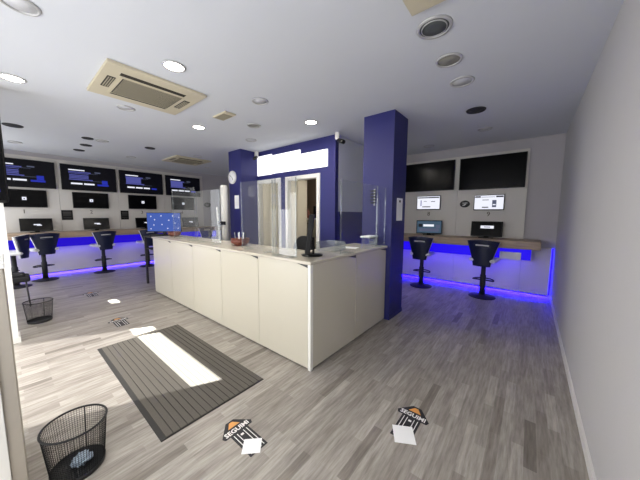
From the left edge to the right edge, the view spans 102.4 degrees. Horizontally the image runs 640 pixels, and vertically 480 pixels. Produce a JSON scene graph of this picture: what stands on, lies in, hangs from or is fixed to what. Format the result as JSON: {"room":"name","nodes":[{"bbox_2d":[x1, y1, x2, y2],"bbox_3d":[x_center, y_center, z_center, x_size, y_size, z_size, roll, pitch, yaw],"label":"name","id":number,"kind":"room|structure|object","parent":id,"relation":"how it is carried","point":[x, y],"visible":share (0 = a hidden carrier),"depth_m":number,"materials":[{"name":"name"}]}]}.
{"room":"betting shop","nodes":[
{"label":"betting shop","id":0,"kind":"room"},
{"bbox_2d":[0,203,18,337],"bbox_3d":[-3.772,-0.246,2.913,0.200,2.975,0.262,5,7,39],"label":"wall","id":1,"kind":"structure","parent":0,"point":[4,249],"depth_m":3.00,"materials":[{"name":"white paint"}]},
{"bbox_2d":[0,121,9,202],"bbox_3d":[-3.793,-0.889,2.588,0.090,1.000,0.790,5,7,39],"label":"television","id":2,"kind":"object","parent":1,"relation":"attached to","point":[4,193],"visible":1,"depth_m":2.87,"materials":[{"name":"black plastic"}]},
{"bbox_2d":[13,332,20,343],"bbox_3d":[-3.768,1.199,3.059,0.214,0.070,0.276,5,7,39],"label":"baseboard","id":3,"kind":"structure","parent":1,"relation":"attached to","point":[16,339],"depth_m":3.08,"materials":[{"name":"white paint"}]},
{"bbox_2d":[4,149,230,277],"bbox_3d":[-5.571,-0.757,7.928,0.200,2.975,7.700,5,7,39],"label":"wall","id":4,"kind":"structure","parent":0,"point":[211,184],"depth_m":9.37,"materials":[{"name":"grey paint"}]},
{"bbox_2d":[3,189,47,207],"bbox_3d":[-6.892,-0.969,5.995,0.054,0.410,0.730,5,7,39],"label":"wall display","id":5,"kind":"object","parent":4,"relation":"attached to","point":[18,197],"visible":0.81,"depth_m":6.01,"materials":[{"name":"black plastic"}]},
{"bbox_2d":[5,157,55,188],"bbox_3d":[-6.892,-1.540,5.927,0.064,0.640,1.110,5,7,39],"label":"television","id":6,"kind":"object","parent":4,"relation":"attached to","point":[20,172],"visible":0.91,"depth_m":6.02,"materials":[{"name":"black plastic"}]},
{"bbox_2d":[4,153,61,232],"bbox_3d":[-7.155,-0.998,5.750,0.050,1.875,1.875,5,7,39],"label":"wall panel","id":7,"kind":"object","parent":4,"relation":"attached to","point":[12,214],"depth_m":6.16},
{"bbox_2d":[61,210,72,219],"bbox_3d":[-6.468,-0.639,6.587,0.010,0.250,0.210,5,7,39],"label":"notice","id":8,"kind":"object","parent":4,"relation":"attached to","point":[66,214],"visible":1,"depth_m":6.58,"materials":[{"name":"black plastic"}]},
{"bbox_2d":[56,159,119,230],"bbox_3d":[-6.181,-1.113,6.938,0.050,1.875,1.195,5,7,39],"label":"wall panel","id":9,"kind":"object","parent":4,"relation":"attached to","point":[65,196],"depth_m":6.82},
{"bbox_2d":[59,163,116,191],"bbox_3d":[-6.130,-1.629,6.856,0.064,0.640,1.110,5,7,39],"label":"television","id":10,"kind":"object","parent":4,"relation":"attached to","point":[73,177],"visible":1,"depth_m":6.79,"materials":[{"name":"black plastic"}]},
{"bbox_2d":[72,192,108,208],"bbox_3d":[-6.143,-1.057,6.909,0.054,0.410,0.730,5,7,39],"label":"wall display","id":11,"kind":"object","parent":4,"relation":"attached to","point":[80,199],"visible":1,"depth_m":6.87,"materials":[{"name":"black plastic"}]},
{"bbox_2d":[30,260,153,275],"bbox_3d":[-5.801,0.711,7.545,0.008,0.019,6.000,5,7,39],"label":"trim","id":12,"kind":"structure","parent":4,"relation":"attached to","point":[151,260],"depth_m":6.95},
{"bbox_2d":[9,230,218,274],"bbox_3d":[-5.808,0.238,7.537,0.055,0.930,6.150,5,7,39],"label":"wall panel","id":13,"kind":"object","parent":4,"relation":"attached to","point":[66,258],"depth_m":6.86,"materials":[{"name":"paint"}]},
{"bbox_2d":[7,226,220,240],"bbox_3d":[-5.610,-0.229,7.298,0.500,0.140,5.900,5,7,39],"label":"desk","id":14,"kind":"object","parent":4,"relation":"attached to","point":[80,233],"visible":0.61,"depth_m":6.59,"materials":[{"name":"brown wood"}]},
{"bbox_2d":[19,218,53,232],"bbox_3d":[-6.669,-0.344,6.060,0.180,0.327,0.530,5,7,39],"label":"terminal","id":15,"kind":"object","parent":14,"relation":"on","point":[26,224],"visible":0.98,"depth_m":6.04,"materials":[{"name":"black plastic"}]},
{"bbox_2d":[83,218,109,230],"bbox_3d":[-5.983,-0.425,6.897,0.180,0.327,0.530,5,7,39],"label":"terminal","id":16,"kind":"object","parent":14,"relation":"on","point":[89,223],"visible":0.93,"depth_m":6.87,"materials":[{"name":"black plastic"}]},
{"bbox_2d":[8,230,215,249],"bbox_3d":[-5.718,-0.050,7.404,0.212,0.232,5.700,5,7,39],"label":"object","id":17,"kind":"object","parent":14,"relation":"attached to","point":[72,241],"visible":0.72,"depth_m":6.79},
{"bbox_2d":[135,218,146,228],"bbox_3d":[-5.256,-0.511,7.784,0.180,0.327,0.530,5,7,39],"label":"terminal","id":18,"kind":"object","parent":14,"relation":"on","point":[141,223],"visible":0.52,"depth_m":7.67,"materials":[{"name":"black plastic"}]},
{"bbox_2d":[182,217,198,226],"bbox_3d":[-4.428,-0.609,8.795,0.180,0.327,0.530,5,7,39],"label":"terminal","id":19,"kind":"object","parent":14,"relation":"on","point":[186,221],"visible":0.97,"depth_m":8.78,"materials":[{"name":"black plastic"}]},
{"bbox_2d":[121,211,128,219],"bbox_3d":[-5.703,-0.729,7.520,0.010,0.260,0.190,5,7,39],"label":"notice","id":20,"kind":"object","parent":4,"relation":"attached to","point":[124,214],"visible":1,"depth_m":7.52,"materials":[{"name":"black plastic"}]},
{"bbox_2d":[116,166,164,228],"bbox_3d":[-5.423,-1.202,7.864,0.050,1.875,1.195,5,7,39],"label":"wall panel","id":21,"kind":"object","parent":4,"relation":"attached to","point":[130,223],"depth_m":7.67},
{"bbox_2d":[118,170,162,194],"bbox_3d":[-5.378,-1.718,7.774,0.064,0.640,1.110,5,7,39],"label":"television","id":22,"kind":"object","parent":4,"relation":"attached to","point":[129,181],"visible":1,"depth_m":7.71,"materials":[{"name":"black plastic"}]},
{"bbox_2d":[128,195,156,208],"bbox_3d":[-5.391,-1.145,7.827,0.054,0.410,0.730,5,7,39],"label":"wall display","id":23,"kind":"object","parent":4,"relation":"attached to","point":[134,201],"visible":1,"depth_m":7.79,"materials":[{"name":"black plastic"}]},
{"bbox_2d":[165,175,199,196],"bbox_3d":[-4.619,-1.807,8.700,0.064,0.640,1.110,5,7,39],"label":"television","id":24,"kind":"object","parent":4,"relation":"attached to","point":[174,185],"visible":1,"depth_m":8.64,"materials":[{"name":"black plastic"}]},
{"bbox_2d":[171,197,193,209],"bbox_3d":[-4.648,-1.233,8.733,0.054,0.410,0.730,5,7,39],"label":"wall display","id":25,"kind":"object","parent":4,"relation":"attached to","point":[178,203],"visible":1,"depth_m":8.69,"materials":[{"name":"glass"}]},
{"bbox_2d":[163,172,203,226],"bbox_3d":[-4.641,-1.294,8.818,0.050,1.875,1.270,5,7,39],"label":"wall panel","id":26,"kind":"object","parent":4,"relation":"attached to","point":[198,212],"depth_m":8.92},
{"bbox_2d":[228,149,257,243],"bbox_3d":[-1.800,-0.561,6.138,0.480,2.975,0.456,5,7,39],"label":"wall","id":27,"kind":"structure","parent":0,"point":[244,219],"depth_m":5.92,"materials":[{"name":"blue paint"}]},
{"bbox_2d":[228,171,236,183],"bbox_3d":[-2.013,-1.436,5.909,0.300,0.300,0.035,5,7,39],"label":"wall clock","id":28,"kind":"object","parent":27,"relation":"attached to","point":[232,177],"visible":1,"depth_m":5.89,"materials":[{"name":"white paint"}]},
{"bbox_2d":[235,195,238,208],"bbox_3d":[-1.905,-0.871,5.896,0.170,0.300,0.004,5,7,39],"label":"paper notice","id":29,"kind":"object","parent":27,"relation":"attached to","point":[236,196],"visible":1,"depth_m":5.89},
{"bbox_2d":[258,134,338,247],"bbox_3d":[-0.818,-0.512,5.698,2.900,2.975,0.100,5,7,39],"label":"wall","id":30,"kind":"structure","parent":0,"point":[329,174],"depth_m":4.87,"materials":[{"name":"blue paint"}]},
{"bbox_2d":[257,178,281,246],"bbox_3d":[-1.137,-0.218,5.988,0.820,2.330,0.140,5,7,39],"label":"door frame","id":31,"kind":"structure","parent":30,"relation":"in","point":[259,182],"depth_m":6.06,"materials":[{"name":"white paint"}]},
{"bbox_2d":[262,182,278,246],"bbox_3d":[-1.123,-0.180,6.006,0.645,2.250,0.180,5,7,39],"label":"door","id":32,"kind":"structure","parent":31,"relation":"attached to","point":[270,190],"depth_m":5.94,"materials":[{"name":"white paint"}]},
{"bbox_2d":[257,149,327,175],"bbox_3d":[-0.661,-1.648,5.382,2.070,0.440,0.020,5,7,39],"label":"wall sign","id":33,"kind":"object","parent":30,"relation":"attached to","point":[269,164],"visible":0.95,"depth_m":5.32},
{"bbox_2d":[285,173,319,248],"bbox_3d":[-0.336,-0.150,5.338,0.950,2.330,0.140,5,7,39],"label":"door frame","id":34,"kind":"structure","parent":30,"relation":"in","point":[316,176],"depth_m":5.33,"materials":[{"name":"white paint"}]},
{"bbox_2d":[291,180,306,248],"bbox_3d":[-0.474,-0.124,5.479,0.380,2.250,0.180,5,7,39],"label":"door","id":35,"kind":"structure","parent":34,"relation":"attached to","point":[298,187],"depth_m":5.38,"materials":[{"name":"white paint"}]},
{"bbox_2d":[13,262,588,479],"bbox_3d":[-1.767,1.100,4.990,10.035,0.100,7.700,5,7,39],"label":"floor","id":36,"kind":"structure","parent":0,"point":[488,378],"depth_m":2.23,"materials":[{"name":"grey laminate"}]},
{"bbox_2d":[0,254,28,479],"bbox_3d":[-1.953,0.765,1.324,0.520,1.295,0.510,5,7,39],"label":"door frame","id":37,"kind":"structure","parent":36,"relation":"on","point":[13,458],"depth_m":1.35,"materials":[{"name":"white paint"}]},
{"bbox_2d":[9,234,32,289],"bbox_3d":[-6.338,0.441,5.348,0.485,1.100,0.524,-3,7,-31],"label":"bar stool","id":38,"kind":"object","parent":36,"relation":"on","point":[22,242],"visible":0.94,"depth_m":5.31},
{"bbox_2d":[12,272,30,305],"bbox_3d":[-5.005,0.827,4.259,0.340,0.560,0.300,5,7,39],"label":"stool","id":39,"kind":"object","parent":36,"relation":"on","point":[18,277],"visible":0.54,"depth_m":4.21,"materials":[{"name":"metal"}]},
{"bbox_2d":[12,272,24,276],"bbox_3d":[-5.003,0.578,4.234,0.240,0.060,0.200,5,7,39],"label":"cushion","id":40,"kind":"object","parent":39,"relation":"on","point":[18,274],"depth_m":4.20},
{"bbox_2d":[22,297,52,324],"bbox_3d":[-4.033,1.018,3.695,0.307,0.301,0.307,-1,6,-10],"label":"waste bin","id":41,"kind":"object","parent":36,"relation":"on","point":[36,320],"visible":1,"depth_m":3.68,"materials":[{"name":"black metal"}]},
{"bbox_2d":[29,233,59,281],"bbox_3d":[-6.370,0.381,5.938,0.485,1.100,0.524,2,6,21],"label":"bar stool","id":42,"kind":"object","parent":36,"relation":"on","point":[44,244],"visible":0.98,"depth_m":5.86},
{"bbox_2d":[37,403,107,479],"bbox_3d":[-1.477,1.243,1.564,0.307,0.301,0.307,-1,6,-17],"label":"waste bin","id":43,"kind":"object","parent":36,"relation":"on","point":[62,470],"visible":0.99,"depth_m":1.55,"materials":[{"name":"black metal"}]},
{"bbox_2d":[71,449,93,467],"bbox_3d":[-1.484,1.358,1.603,0.104,0.050,0.108,5,7,39],"label":"crumpled paper","id":44,"kind":"object","parent":43,"relation":"on","point":[88,453],"visible":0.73,"depth_m":1.59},
{"bbox_2d":[83,292,98,296],"bbox_3d":[-4.383,1.042,4.937,0.380,0.002,0.247,5,7,39],"label":"floor sticker","id":45,"kind":"object","parent":36,"relation":"on","point":[90,294],"depth_m":4.92,"materials":[{"name":"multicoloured plastic"}]},
{"bbox_2d":[89,231,115,273],"bbox_3d":[-5.704,0.300,6.782,0.485,1.100,0.524,3,6,26],"label":"bar stool","id":46,"kind":"object","parent":36,"relation":"on","point":[104,239],"visible":1,"depth_m":6.68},
{"bbox_2d":[108,318,129,326],"bbox_3d":[-2.873,1.174,3.693,0.380,0.002,0.247,5,7,39],"label":"floor sticker","id":47,"kind":"object","parent":36,"relation":"on","point":[118,322],"depth_m":3.67,"materials":[{"name":"black plastic"}]},
{"bbox_2d":[136,229,157,266],"bbox_3d":[-5.075,0.222,7.580,0.485,1.100,0.524,4,7,30],"label":"bar stool","id":48,"kind":"object","parent":36,"relation":"on","point":[142,232],"visible":0.49,"depth_m":7.45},
{"bbox_2d":[143,235,152,283],"bbox_3d":[-3.356,0.439,5.645,0.840,1.070,0.600,5,7,39],"label":"bar stool","id":49,"kind":"object","parent":36,"relation":"on","point":[144,236],"visible":0.27,"depth_m":5.66,"materials":[{"name":"metal"}]},
{"bbox_2d":[146,212,181,236],"bbox_3d":[-3.275,-0.328,5.430,0.680,0.500,0.220,0,6,-6],"label":"computer monitor","id":50,"kind":"object","parent":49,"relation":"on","point":[156,222],"visible":0.95,"depth_m":5.39,"materials":[{"name":"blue plastic"}]},
{"bbox_2d":[97,324,263,441],"bbox_3d":[-1.537,1.277,2.679,1.890,0.011,0.870,5,7,39],"label":"floor mat","id":51,"kind":"object","parent":36,"relation":"on","point":[174,378],"visible":1,"depth_m":2.45,"materials":[{"name":"rubber"}]},
{"bbox_2d":[198,227,212,238],"bbox_3d":[-3.983,0.094,8.913,0.485,1.100,0.524,5,7,39],"label":"bar stool","id":52,"kind":"object","parent":36,"relation":"on","point":[206,232],"visible":0.57,"depth_m":8.70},
{"bbox_2d":[216,185,228,240],"bbox_3d":[-2.191,-0.152,5.929,0.350,2.200,0.240,5,7,39],"label":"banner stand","id":53,"kind":"object","parent":36,"relation":"on","point":[224,223],"visible":0.59,"depth_m":5.82,"materials":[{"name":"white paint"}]},
{"bbox_2d":[222,419,267,456],"bbox_3d":[-0.538,1.373,1.812,0.360,0.002,0.234,5,7,39],"label":"floor sticker","id":54,"kind":"object","parent":36,"relation":"on","point":[239,430],"depth_m":1.83,"materials":[{"name":"black plastic"}]},
{"bbox_2d":[241,438,261,453],"bbox_3d":[-0.456,1.380,1.726,0.120,0.001,0.112,0,6,-6],"label":"square","id":55,"kind":"object","parent":54,"relation":"on","point":[250,446],"visible":1,"depth_m":1.72,"materials":[{"name":"white paper"}]},
{"bbox_2d":[151,235,386,371],"bbox_3d":[-1.155,0.558,4.410,4.119,1.100,1.680,5,7,39],"label":"reception counter","id":56,"kind":"object","parent":36,"relation":"on","point":[300,308],"depth_m":3.08,"materials":[{"name":"beige laminate"}]},
{"bbox_2d":[167,231,180,236],"bbox_3d":[-2.885,-0.120,5.101,0.250,0.096,0.250,5,7,39],"label":"bowl","id":57,"kind":"object","parent":56,"relation":"on","point":[170,233],"visible":0.97,"depth_m":5.03,"materials":[{"name":"ceramic"}]},
{"bbox_2d":[231,237,249,245],"bbox_3d":[-1.141,0.025,3.686,0.270,0.104,0.270,5,7,39],"label":"bowl","id":58,"kind":"object","parent":56,"relation":"on","point":[237,242],"visible":0.92,"depth_m":3.60,"materials":[{"name":"ceramic"}]},
{"bbox_2d":[151,235,386,264],"bbox_3d":[-1.153,0.025,4.357,4.119,0.030,1.680,5,7,39],"label":"countertop","id":59,"kind":"structure","parent":56,"relation":"on","point":[334,252],"depth_m":3.28,"materials":[{"name":"stone"}]},
{"bbox_2d":[301,214,322,256],"bbox_3d":[-0.085,-0.054,2.800,0.240,0.449,0.540,0,6,-1],"label":"computer monitor","id":60,"kind":"object","parent":56,"relation":"on","point":[309,238],"visible":1,"depth_m":2.54,"materials":[{"name":"black plastic"}]},
{"bbox_2d":[360,235,377,237],"bbox_3d":[0.710,0.009,3.724,0.160,0.145,0.260,5,7,39],"label":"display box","id":61,"kind":"object","parent":56,"relation":"on","point":[364,236],"visible":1,"depth_m":3.65,"materials":[{"name":"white plastic"}]},
{"bbox_2d":[293,236,314,249],"bbox_3d":[-0.414,0.550,3.964,0.542,1.210,0.577,5,7,39],"label":"office chair","id":62,"kind":"object","parent":36,"relation":"on","point":[300,242],"visible":0.02,"depth_m":4.08,"materials":[{"name":"black plastic"}]},
{"bbox_2d":[307,218,315,248],"bbox_3d":[-0.190,0.172,6.545,0.880,1.450,0.442,5,7,39],"label":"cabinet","id":63,"kind":"object","parent":36,"relation":"on","point":[314,226],"visible":0.02,"depth_m":6.21,"materials":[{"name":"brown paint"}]},
{"bbox_2d":[390,406,428,434],"bbox_3d":[0.669,1.366,1.932,0.239,0.002,0.368,5,7,39],"label":"floor sticker","id":64,"kind":"object","parent":36,"relation":"on","point":[412,416],"depth_m":1.96,"materials":[{"name":"black plastic"}]},
{"bbox_2d":[392,424,415,444],"bbox_3d":[0.593,1.375,1.821,0.142,0.001,0.150,1,6,9],"label":"square","id":65,"kind":"object","parent":64,"relation":"on","point":[402,434],"visible":1,"depth_m":1.82,"materials":[{"name":"white paper"}]},
{"bbox_2d":[408,236,434,288],"bbox_3d":[2.194,0.457,5.561,0.524,1.100,0.485,5,7,39],"label":"bar stool","id":66,"kind":"object","parent":36,"relation":"on","point":[420,246],"visible":1,"depth_m":5.41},
{"bbox_2d":[467,240,499,299],"bbox_3d":[3.076,0.533,4.846,0.485,1.100,0.524,-5,8,-44],"label":"bar stool","id":67,"kind":"object","parent":36,"relation":"on","point":[483,252],"visible":1,"depth_m":4.72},
{"bbox_2d":[306,179,315,213],"bbox_3d":[0.003,-0.609,6.701,2.700,2.975,0.100,5,7,39],"label":"wall","id":68,"kind":"structure","parent":0,"point":[311,183],"depth_m":6.77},
{"bbox_2d":[0,0,623,176],"bbox_3d":[-1.753,-1.960,4.683,10.035,0.100,7.700,5,7,39],"label":"ceiling","id":69,"kind":"structure","parent":0,"point":[336,64],"depth_m":2.55,"materials":[{"name":"paint"}]},
{"bbox_2d":[1,123,23,127],"bbox_3d":[-5.018,-1.870,4.204,0.240,0.012,0.240,5,7,39],"label":"ceiling speaker","id":70,"kind":"object","parent":69,"relation":"attached to","point":[5,124],"visible":1,"depth_m":4.20},
{"bbox_2d":[0,72,26,83],"bbox_3d":[-3.265,-1.714,2.730,0.210,0.012,0.210,5,7,39],"label":"recessed light","id":71,"kind":"object","parent":69,"relation":"in","point":[9,77],"visible":1,"depth_m":2.73,"materials":[{"name":"silver metal"}]},
{"bbox_2d":[0,0,41,16],"bbox_3d":[-2.057,-1.612,1.764,0.210,0.012,0.210,5,7,39],"label":"recessed light","id":72,"kind":"object","parent":69,"relation":"in","point":[26,7],"visible":1,"depth_m":1.78,"materials":[{"name":"silver metal"}]},
{"bbox_2d":[116,105,134,111],"bbox_3d":[-2.636,-1.789,3.498,0.210,0.012,0.210,5,7,39],"label":"recessed light","id":73,"kind":"object","parent":69,"relation":"in","point":[121,107],"visible":1,"depth_m":3.50,"materials":[{"name":"silver metal"}]},
{"bbox_2d":[86,58,206,114],"bbox_3d":[-2.017,-1.724,3.023,0.915,0.040,0.950,5,7,39],"label":"air conditioner","id":74,"kind":"object","parent":69,"relation":"attached to","point":[114,79],"visible":1,"depth_m":2.91,"materials":[{"name":"beige plastic"}]},
{"bbox_2d":[161,60,185,72],"bbox_3d":[-1.417,-1.683,2.498,0.210,0.012,0.210,5,7,39],"label":"recessed light","id":75,"kind":"object","parent":69,"relation":"in","point":[171,65],"visible":1,"depth_m":2.50,"materials":[{"name":"silver metal"}]},
{"bbox_2d":[162,155,211,165],"bbox_3d":[-3.578,-2.121,6.915,0.920,0.040,0.900,5,7,39],"label":"air conditioner","id":76,"kind":"object","parent":69,"relation":"attached to","point":[177,158],"visible":1,"depth_m":6.79,"materials":[{"name":"beige plastic"}]},
{"bbox_2d":[192,125,205,129],"bbox_3d":[-2.002,-1.862,4.256,0.210,0.012,0.210,5,7,39],"label":"recessed light","id":77,"kind":"object","parent":69,"relation":"in","point":[199,127],"visible":1,"depth_m":4.26,"materials":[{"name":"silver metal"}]},
{"bbox_2d":[213,111,235,120],"bbox_3d":[-1.392,-1.801,3.741,0.340,0.024,0.170,5,7,39],"label":"ceiling vent","id":78,"kind":"object","parent":69,"relation":"in","point":[224,115],"visible":1,"depth_m":3.70,"materials":[{"name":"beige plastic"}]},
{"bbox_2d":[215,114,231,119],"bbox_3d":[-1.411,-1.794,3.758,0.250,0.005,0.140,5,7,39],"label":"grille","id":79,"kind":"object","parent":78,"relation":"attached to","point":[219,116],"depth_m":3.73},
{"bbox_2d":[247,123,260,127],"bbox_3d":[-1.069,-1.849,4.169,0.220,0.012,0.220,5,7,39],"label":"ceiling speaker","id":80,"kind":"object","parent":69,"relation":"attached to","point":[251,125],"visible":1,"depth_m":4.15,"materials":[{"name":"silver metal"}]},
{"bbox_2d":[252,97,267,104],"bbox_3d":[-0.760,-1.757,3.264,0.210,0.012,0.210,5,7,39],"label":"recessed light","id":81,"kind":"object","parent":69,"relation":"in","point":[257,100],"visible":1,"depth_m":3.25,"materials":[{"name":"silver metal"}]},
{"bbox_2d":[304,120,317,124],"bbox_3d":[-0.140,-1.828,4.000,0.210,0.012,0.210,5,7,39],"label":"recessed light","id":82,"kind":"object","parent":69,"relation":"in","point":[308,122],"visible":1,"depth_m":4.01,"materials":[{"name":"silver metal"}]},
{"bbox_2d":[335,132,344,143],"bbox_3d":[0.347,-1.761,4.455,0.092,0.231,0.237,-5,7,-40],"label":"security camera","id":83,"kind":"object","parent":69,"relation":"attached to","point":[337,138],"visible":1,"depth_m":4.46,"materials":[{"name":"white paint"}]},
{"bbox_2d":[402,0,444,15],"bbox_3d":[0.713,-1.528,1.192,0.898,0.040,0.908,5,7,39],"label":"air conditioner","id":84,"kind":"object","parent":69,"relation":"attached to","point":[414,7],"visible":1,"depth_m":1.72,"materials":[{"name":"beige plastic"}]},
{"bbox_2d":[416,14,452,39],"bbox_3d":[0.873,-1.619,1.968,0.260,0.012,0.260,5,7,39],"label":"ceiling speaker","id":85,"kind":"object","parent":69,"relation":"attached to","point":[436,26],"visible":1,"depth_m":1.95,"materials":[{"name":"silver metal"}]},
{"bbox_2d":[435,52,462,67],"bbox_3d":[1.193,-1.660,2.382,0.230,0.012,0.230,5,7,39],"label":"recessed light","id":86,"kind":"object","parent":69,"relation":"in","point":[447,60],"visible":1,"depth_m":2.38,"materials":[{"name":"silver metal"}]},
{"bbox_2d":[450,76,474,87],"bbox_3d":[1.525,-1.696,2.765,0.240,0.012,0.240,5,7,39],"label":"recessed light","id":87,"kind":"object","parent":69,"relation":"in","point":[462,81],"visible":1,"depth_m":2.76,"materials":[{"name":"silver metal"}]},
{"bbox_2d":[466,106,485,113],"bbox_3d":[2.131,-1.769,3.515,0.240,0.012,0.240,5,7,39],"label":"ceiling speaker","id":88,"kind":"object","parent":69,"relation":"attached to","point":[474,110],"visible":1,"depth_m":3.51},
{"bbox_2d":[468,108,483,112],"bbox_3d":[2.131,-1.772,3.515,0.197,0.007,0.197,5,7,39],"label":"grille","id":89,"kind":"object","parent":88,"relation":"attached to","point":[472,110],"depth_m":3.51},
{"bbox_2d":[478,127,491,131],"bbox_3d":[2.750,-1.844,4.289,0.210,0.012,0.210,5,7,39],"label":"recessed light","id":90,"kind":"object","parent":69,"relation":"in","point":[483,129],"visible":1,"depth_m":4.30,"materials":[{"name":"silver metal"}]},
{"bbox_2d":[338,136,363,211],"bbox_3d":[1.036,-0.510,5.757,0.100,2.975,2.334,5,7,39],"label":"wall","id":91,"kind":"structure","parent":0,"point":[350,172],"depth_m":5.06,"materials":[{"name":"paint"}]},
{"bbox_2d":[338,212,361,244],"bbox_3d":[1.076,0.178,5.790,0.012,1.600,2.334,5,7,39],"label":"trim","id":92,"kind":"structure","parent":91,"relation":"attached to","point":[349,223],"depth_m":5.14,"materials":[{"name":"blue paint"}]},
{"bbox_2d":[362,109,407,319],"bbox_3d":[0.983,-0.332,3.979,0.476,2.975,0.480,5,7,39],"label":"column","id":93,"kind":"structure","parent":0,"point":[385,133],"depth_m":3.75,"materials":[{"name":"blue paint"}]},
{"bbox_2d":[370,189,375,205],"bbox_3d":[0.780,-0.627,3.786,0.075,0.240,0.030,5,7,39],"label":"key rack","id":94,"kind":"object","parent":93,"relation":"attached to","point":[374,190],"visible":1,"depth_m":3.78,"materials":[{"name":"metal"}]},
{"bbox_2d":[388,307,401,319],"bbox_3d":[1.164,1.135,3.972,0.010,0.060,0.480,5,7,39],"label":"baseboard","id":95,"kind":"structure","parent":93,"relation":"attached to","point":[399,310],"depth_m":3.96,"materials":[{"name":"blue paint"}]},
{"bbox_2d":[396,198,402,220],"bbox_3d":[1.185,-0.455,3.834,0.005,0.330,0.210,5,7,39],"label":"paper notice","id":96,"kind":"object","parent":93,"relation":"attached to","point":[399,200],"visible":1,"depth_m":3.83,"materials":[{"name":"paper"}]},
{"bbox_2d":[402,133,565,298],"bbox_3d":[0.610,-0.709,7.729,9.635,2.975,0.200,5,7,39],"label":"wall","id":97,"kind":"structure","parent":0,"point":[547,153],"depth_m":4.76,"materials":[{"name":"grey paint"}]},
{"bbox_2d":[402,249,453,280],"bbox_3d":[2.383,0.408,6.212,1.538,0.930,0.065,5,7,39],"label":"panel","id":98,"kind":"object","parent":97,"relation":"attached to","point":[440,265],"depth_m":5.97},
{"bbox_2d":[417,195,440,209],"bbox_3d":[2.499,-0.854,5.925,0.520,0.320,0.054,5,7,39],"label":"wall display","id":99,"kind":"object","parent":97,"relation":"attached to","point":[423,202],"visible":1,"depth_m":5.89,"materials":[{"name":"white plastic"}]},
{"bbox_2d":[406,160,455,191],"bbox_3d":[2.479,-1.438,5.879,1.090,0.640,0.062,5,7,39],"label":"television","id":100,"kind":"object","parent":97,"relation":"attached to","point":[440,175],"visible":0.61,"depth_m":5.81,"materials":[{"name":"black plastic"}]},
{"bbox_2d":[404,157,459,235],"bbox_3d":[2.391,-0.941,6.079,1.538,1.780,0.060,5,7,39],"label":"panel","id":101,"kind":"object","parent":97,"relation":"attached to","point":[446,214],"depth_m":5.82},
{"bbox_2d":[460,200,469,206],"bbox_3d":[3.085,-0.767,5.479,0.190,0.148,0.014,5,7,39],"label":"oval sign","id":102,"kind":"object","parent":97,"relation":"attached to","point":[465,203],"visible":1,"depth_m":5.47,"materials":[{"name":"black plastic"}]},
{"bbox_2d":[404,233,541,250],"bbox_3d":[2.765,-0.007,5.460,2.920,0.140,0.560,5,7,39],"label":"desk","id":103,"kind":"object","parent":97,"relation":"attached to","point":[526,244],"visible":0.56,"depth_m":4.98,"materials":[{"name":"brown wood"}]},
{"bbox_2d":[416,220,441,234],"bbox_3d":[2.453,-0.277,5.794,0.530,0.327,0.180,3,6,22],"label":"terminal","id":104,"kind":"object","parent":103,"relation":"on","point":[425,227],"visible":0.98,"depth_m":5.78,"materials":[{"name":"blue plastic"}]},
{"bbox_2d":[403,241,531,260],"bbox_3d":[2.842,0.165,5.541,2.660,0.212,0.352,5,7,39],"label":"light panel","id":105,"kind":"object","parent":103,"relation":"attached to","point":[435,247],"visible":0.46,"depth_m":5.29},
{"bbox_2d":[499,251,520,259],"bbox_3d":[3.518,0.292,4.766,0.320,0.140,0.004,5,7,39],"label":"card","id":106,"kind":"object","parent":105,"relation":"attached to","point":[503,255],"visible":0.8,"depth_m":4.76,"materials":[{"name":"white paper"}]},
{"bbox_2d":[470,221,502,238],"bbox_3d":[3.301,-0.204,5.106,0.530,0.327,0.180,5,7,39],"label":"terminal","id":107,"kind":"object","parent":103,"relation":"on","point":[488,229],"visible":0.99,"depth_m":5.08,"materials":[{"name":"black plastic"}]},
{"bbox_2d":[403,274,546,296],"bbox_3d":[2.981,0.932,5.726,3.125,0.019,0.008,5,7,39],"label":"trim","id":108,"kind":"structure","parent":97,"relation":"attached to","point":[403,274],"depth_m":5.43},
{"bbox_2d":[453,254,520,290],"bbox_3d":[3.434,0.498,5.360,1.166,0.930,0.065,5,7,39],"label":"panel","id":109,"kind":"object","parent":97,"relation":"attached to","point":[505,273],"depth_m":5.26,"materials":[{"name":"laminate"}]},
{"bbox_2d":[473,194,504,209],"bbox_3d":[3.405,-0.757,5.192,0.520,0.310,0.054,5,7,39],"label":"wall display","id":110,"kind":"object","parent":97,"relation":"attached to","point":[496,201],"visible":1,"depth_m":5.16,"materials":[{"name":"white plastic"}]},
{"bbox_2d":[455,148,530,238],"bbox_3d":[3.444,-0.850,5.224,1.173,1.780,0.060,5,7,39],"label":"panel","id":111,"kind":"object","parent":97,"relation":"attached to","point":[512,217],"depth_m":5.09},
{"bbox_2d":[459,151,527,189],"bbox_3d":[3.405,-1.348,5.129,1.110,0.650,0.062,5,7,39],"label":"television","id":112,"kind":"object","parent":97,"relation":"attached to","point":[508,170],"visible":1,"depth_m":5.07,"materials":[{"name":"black plastic"}]},
{"bbox_2d":[519,248,551,295],"bbox_3d":[4.053,0.576,4.860,0.423,0.880,0.065,5,7,39],"label":"panel","id":113,"kind":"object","parent":97,"relation":"attached to","point":[534,274],"depth_m":4.82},
{"bbox_2d":[548,249,553,294],"bbox_3d":[4.236,0.593,4.724,0.015,0.865,0.015,5,7,39],"label":"led strip","id":114,"kind":"object","parent":97,"relation":"attached to","point":[552,249],"visible":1,"depth_m":4.72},
{"bbox_2d":[551,0,639,479],"bbox_3d":[2.050,-0.103,1.745,0.200,2.975,7.700,5,7,39],"label":"wall","id":115,"kind":"structure","parent":0,"point":[595,290],"depth_m":1.64,"materials":[{"name":"paint"}]},
{"bbox_2d":[550,296,595,479],"bbox_3d":[1.961,1.335,1.958,0.014,0.070,7.300,5,7,39],"label":"baseboard","id":116,"kind":"structure","parent":115,"relation":"attached to","point":[589,465],"depth_m":1.98,"materials":[{"name":"white paint"}]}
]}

